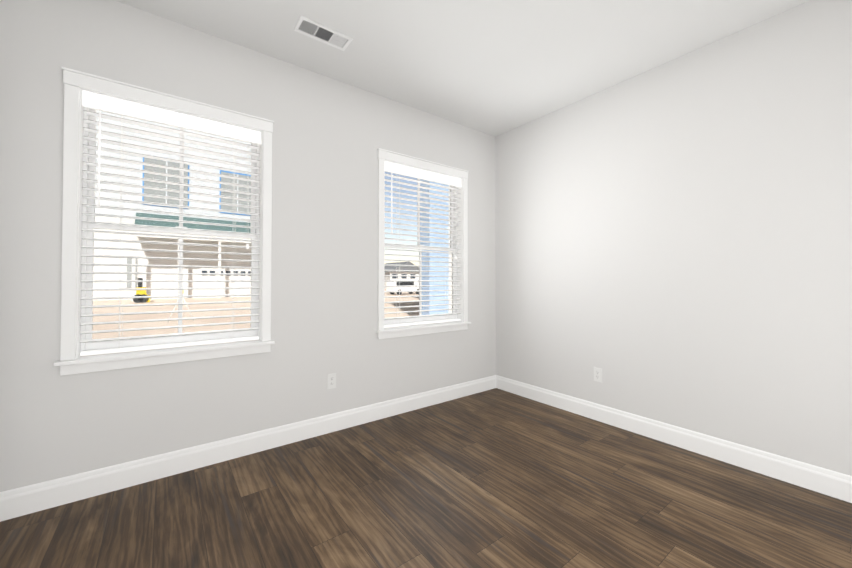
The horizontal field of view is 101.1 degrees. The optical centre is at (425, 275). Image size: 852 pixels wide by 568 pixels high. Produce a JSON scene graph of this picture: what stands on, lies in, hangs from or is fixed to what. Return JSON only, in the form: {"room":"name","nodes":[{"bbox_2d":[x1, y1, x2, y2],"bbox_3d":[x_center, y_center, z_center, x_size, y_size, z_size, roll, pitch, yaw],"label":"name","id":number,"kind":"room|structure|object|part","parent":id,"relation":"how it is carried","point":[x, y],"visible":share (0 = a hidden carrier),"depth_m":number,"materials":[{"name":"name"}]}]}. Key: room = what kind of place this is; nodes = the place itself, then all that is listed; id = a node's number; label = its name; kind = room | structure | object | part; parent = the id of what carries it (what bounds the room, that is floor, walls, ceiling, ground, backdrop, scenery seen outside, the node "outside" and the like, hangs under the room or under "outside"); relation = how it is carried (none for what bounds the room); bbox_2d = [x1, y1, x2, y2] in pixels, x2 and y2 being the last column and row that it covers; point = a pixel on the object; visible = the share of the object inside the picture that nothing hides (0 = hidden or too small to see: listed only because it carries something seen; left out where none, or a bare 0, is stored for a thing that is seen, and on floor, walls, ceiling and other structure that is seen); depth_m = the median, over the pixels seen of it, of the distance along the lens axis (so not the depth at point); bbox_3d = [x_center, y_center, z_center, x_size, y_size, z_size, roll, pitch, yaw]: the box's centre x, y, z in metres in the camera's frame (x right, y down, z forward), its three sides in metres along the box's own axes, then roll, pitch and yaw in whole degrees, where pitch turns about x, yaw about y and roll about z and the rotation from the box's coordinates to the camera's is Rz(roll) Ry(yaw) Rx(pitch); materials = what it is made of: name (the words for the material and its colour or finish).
{"room":"empty room","nodes":[
{"label":"empty room","id":0,"kind":"room"},
{"bbox_2d":[0,0,495,491],"bbox_3d":[-0.742,-0.167,2.792,3.930,2.740,0.140,1,-1,-37],"label":"wall","id":1,"kind":"structure","parent":0,"point":[330,136],"depth_m":2.31,"materials":[{"name":"white paint"}]},
{"bbox_2d":[53,67,274,375],"bbox_3d":[-1.522,-0.279,2.180,1.060,1.609,0.190,1,-1,-37],"label":"window","id":2,"kind":"structure","parent":1,"relation":"in","point":[74,359],"depth_m":2.08,"materials":[{"name":"white paint"}]},
{"bbox_3d":[-1.558,-0.273,2.228,0.900,1.445,0.070,1,-1,-37],"label":"vinyl window sash","id":3,"kind":"part","parent":2,"relation":"part of","materials":[{"name":"white plastic"}]},
{"bbox_2d":[82,91,260,144],"bbox_3d":[-1.516,-0.953,2.182,0.894,0.083,0.062,1,-1,-37],"label":"blind headrail","id":4,"kind":"object","parent":2,"relation":"attached to","point":[117,106],"visible":1,"depth_m":2.11,"materials":[{"name":"white plastic"}]},
{"bbox_2d":[97,109,124,348],"bbox_3d":[-1.764,-0.267,1.964,0.048,1.365,0.117,0,-1,23],"label":"blind cord","id":5,"kind":"object","parent":4,"relation":"hanging from","point":[99,144],"depth_m":1.98,"materials":[{"name":"white fabric"}]},
{"bbox_2d":[232,139,248,321],"bbox_3d":[-1.249,-0.261,2.348,0.114,1.365,0.046,0,-1,-4],"label":"blind cord","id":6,"kind":"object","parent":4,"relation":"hanging from","point":[247,245],"depth_m":2.36,"materials":[{"name":"white fabric"}]},
{"bbox_3d":[-1.561,-0.285,2.232,0.816,1.336,0.033,1,-1,-37],"label":"glass","id":7,"kind":"part","parent":2,"relation":"part of","materials":[{"name":"clear glass"}]},
{"bbox_2d":[0,375,495,521],"bbox_3d":[-0.696,1.134,2.712,3.650,0.136,0.014,1,-1,-37],"label":"baseboard","id":8,"kind":"structure","parent":1,"relation":"attached to","point":[24,500],"depth_m":2.18,"materials":[{"name":"white paint"}]},
{"bbox_2d":[327,373,335,388],"bbox_3d":[-0.726,0.814,2.698,0.070,0.114,0.007,1,-1,-37],"label":"electrical outlet","id":9,"kind":"object","parent":1,"relation":"attached to","point":[331,381],"visible":1,"depth_m":2.69,"materials":[{"name":"white plastic"}]},
{"bbox_2d":[376,148,470,338],"bbox_3d":[-0.024,-0.263,3.299,1.060,1.609,0.190,1,-1,-37],"label":"window","id":10,"kind":"structure","parent":1,"relation":"in","point":[383,331],"depth_m":3.30,"materials":[{"name":"white paint"}]},
{"bbox_3d":[-0.062,-0.269,3.350,0.816,1.336,0.033,1,-1,-37],"label":"glass","id":11,"kind":"part","parent":10,"relation":"part of","materials":[{"name":"clear glass"}]},
{"bbox_3d":[-0.060,-0.257,3.347,0.900,1.445,0.070,1,-1,-37],"label":"vinyl window sash","id":12,"kind":"part","parent":10,"relation":"part of","materials":[{"name":"white plastic"}]},
{"bbox_2d":[385,162,460,186],"bbox_3d":[-0.018,-0.937,3.300,0.894,0.083,0.062,1,-1,-37],"label":"blind headrail","id":13,"kind":"object","parent":10,"relation":"attached to","point":[416,173],"visible":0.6,"depth_m":3.24,"materials":[{"name":"white plastic"}]},
{"bbox_2d":[391,173,399,323],"bbox_3d":[-0.266,-0.251,3.082,0.048,1.365,0.117,0,-1,23],"label":"blind cord","id":14,"kind":"object","parent":13,"relation":"hanging from","point":[396,248],"depth_m":3.14,"materials":[{"name":"white fabric"}]},
{"bbox_2d":[445,224,456,319],"bbox_3d":[0.250,-0.245,3.467,0.114,1.365,0.046,0,-1,-4],"label":"blind cord","id":15,"kind":"object","parent":13,"relation":"hanging from","point":[455,224],"depth_m":3.48,"materials":[{"name":"white fabric"}]},
{"bbox_2d":[0,388,851,567],"bbox_3d":[0.272,1.243,1.414,3.930,0.120,3.530,1,-1,-37],"label":"floor","id":16,"kind":"structure","parent":0,"point":[495,478],"depth_m":1.78,"materials":[{"name":"brown wood"}]},
{"bbox_2d":[116,0,809,136],"bbox_3d":[0.272,-1.617,1.455,3.930,0.120,3.530,1,-1,-37],"label":"ceiling","id":17,"kind":"structure","parent":0,"point":[494,68],"depth_m":2.30,"materials":[{"name":"white paint"}]},
{"bbox_2d":[294,16,352,50],"bbox_3d":[-0.653,-1.542,2.242,0.335,0.007,0.148,1,-1,-37],"label":"ceiling vent","id":18,"kind":"object","parent":17,"relation":"in","point":[319,32],"visible":1,"depth_m":2.23,"materials":[{"name":"white metal"}]},
{"bbox_2d":[495,0,851,475],"bbox_3d":[1.833,-0.171,2.512,0.140,2.740,3.390,1,-1,-37],"label":"wall","id":19,"kind":"structure","parent":0,"point":[674,242],"depth_m":2.35,"materials":[{"name":"white paint"}]},
{"bbox_2d":[594,367,601,381],"bbox_3d":[1.430,0.826,2.914,0.007,0.114,0.070,1,-1,-37],"label":"electrical outlet","id":20,"kind":"object","parent":19,"relation":"attached to","point":[597,374],"visible":1,"depth_m":2.91,"materials":[{"name":"white plastic"}]},
{"bbox_2d":[496,375,851,502],"bbox_3d":[1.729,1.131,2.503,0.014,0.136,3.250,1,-1,-37],"label":"baseboard","id":21,"kind":"structure","parent":19,"relation":"attached to","point":[834,484],"depth_m":2.33,"materials":[{"name":"white paint"}]},
{"label":"outside","id":22,"kind":"structure","parent":0,"visible":0},
{"bbox_2d":[89,289,444,355],"bbox_3d":[-95.038,4.478,182.224,460.000,0.200,399.400,1,-1,-37],"label":"ground","id":23,"kind":"structure","parent":22,"point":[166,323],"depth_m":18.16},
{"bbox_2d":[133,278,150,302],"bbox_3d":[-23.066,1.190,28.451,1.055,1.962,1.600,1,-1,-37],"label":"machine","id":24,"kind":"object","parent":23,"relation":"on","point":[140,293],"depth_m":27.88,"materials":[{"name":"yellow"}]},
{"bbox_2d":[93,110,250,300],"bbox_3d":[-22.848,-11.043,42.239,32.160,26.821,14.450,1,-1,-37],"label":"house","id":25,"kind":"structure","parent":23,"relation":"on","point":[159,239],"depth_m":34.13,"materials":[{"name":"white"}]},
{"bbox_2d":[168,290,193,321],"bbox_3d":[-10.742,1.323,15.352,0.959,1.337,0.840,1,-1,-37],"label":"tripod","id":26,"kind":"object","parent":23,"relation":"on","point":[186,305],"depth_m":15.24,"materials":[{"name":"white"}]},
{"bbox_2d":[384,261,418,288],"bbox_3d":[-6.474,-0.036,78.927,9.862,5.863,9.600,1,-1,-37],"label":"house","id":27,"kind":"structure","parent":23,"relation":"on","point":[401,272],"depth_m":74.69,"materials":[{"name":"white"}]},
{"bbox_2d":[386,282,418,294],"bbox_3d":[-2.627,1.530,44.864,4.614,1.753,1.890,1,-1,-37],"label":"suv","id":28,"kind":"object","parent":23,"relation":"on","point":[403,288],"depth_m":43.76,"materials":[{"name":"white paint"}]},
{"bbox_2d":[420,179,451,314],"bbox_3d":[2.883,-4.900,23.578,15.048,14.000,11.000,1,-1,-37],"label":"house","id":29,"kind":"structure","parent":23,"relation":"on","point":[434,259],"depth_m":14.91,"materials":[{"name":"blue"}]}
]}

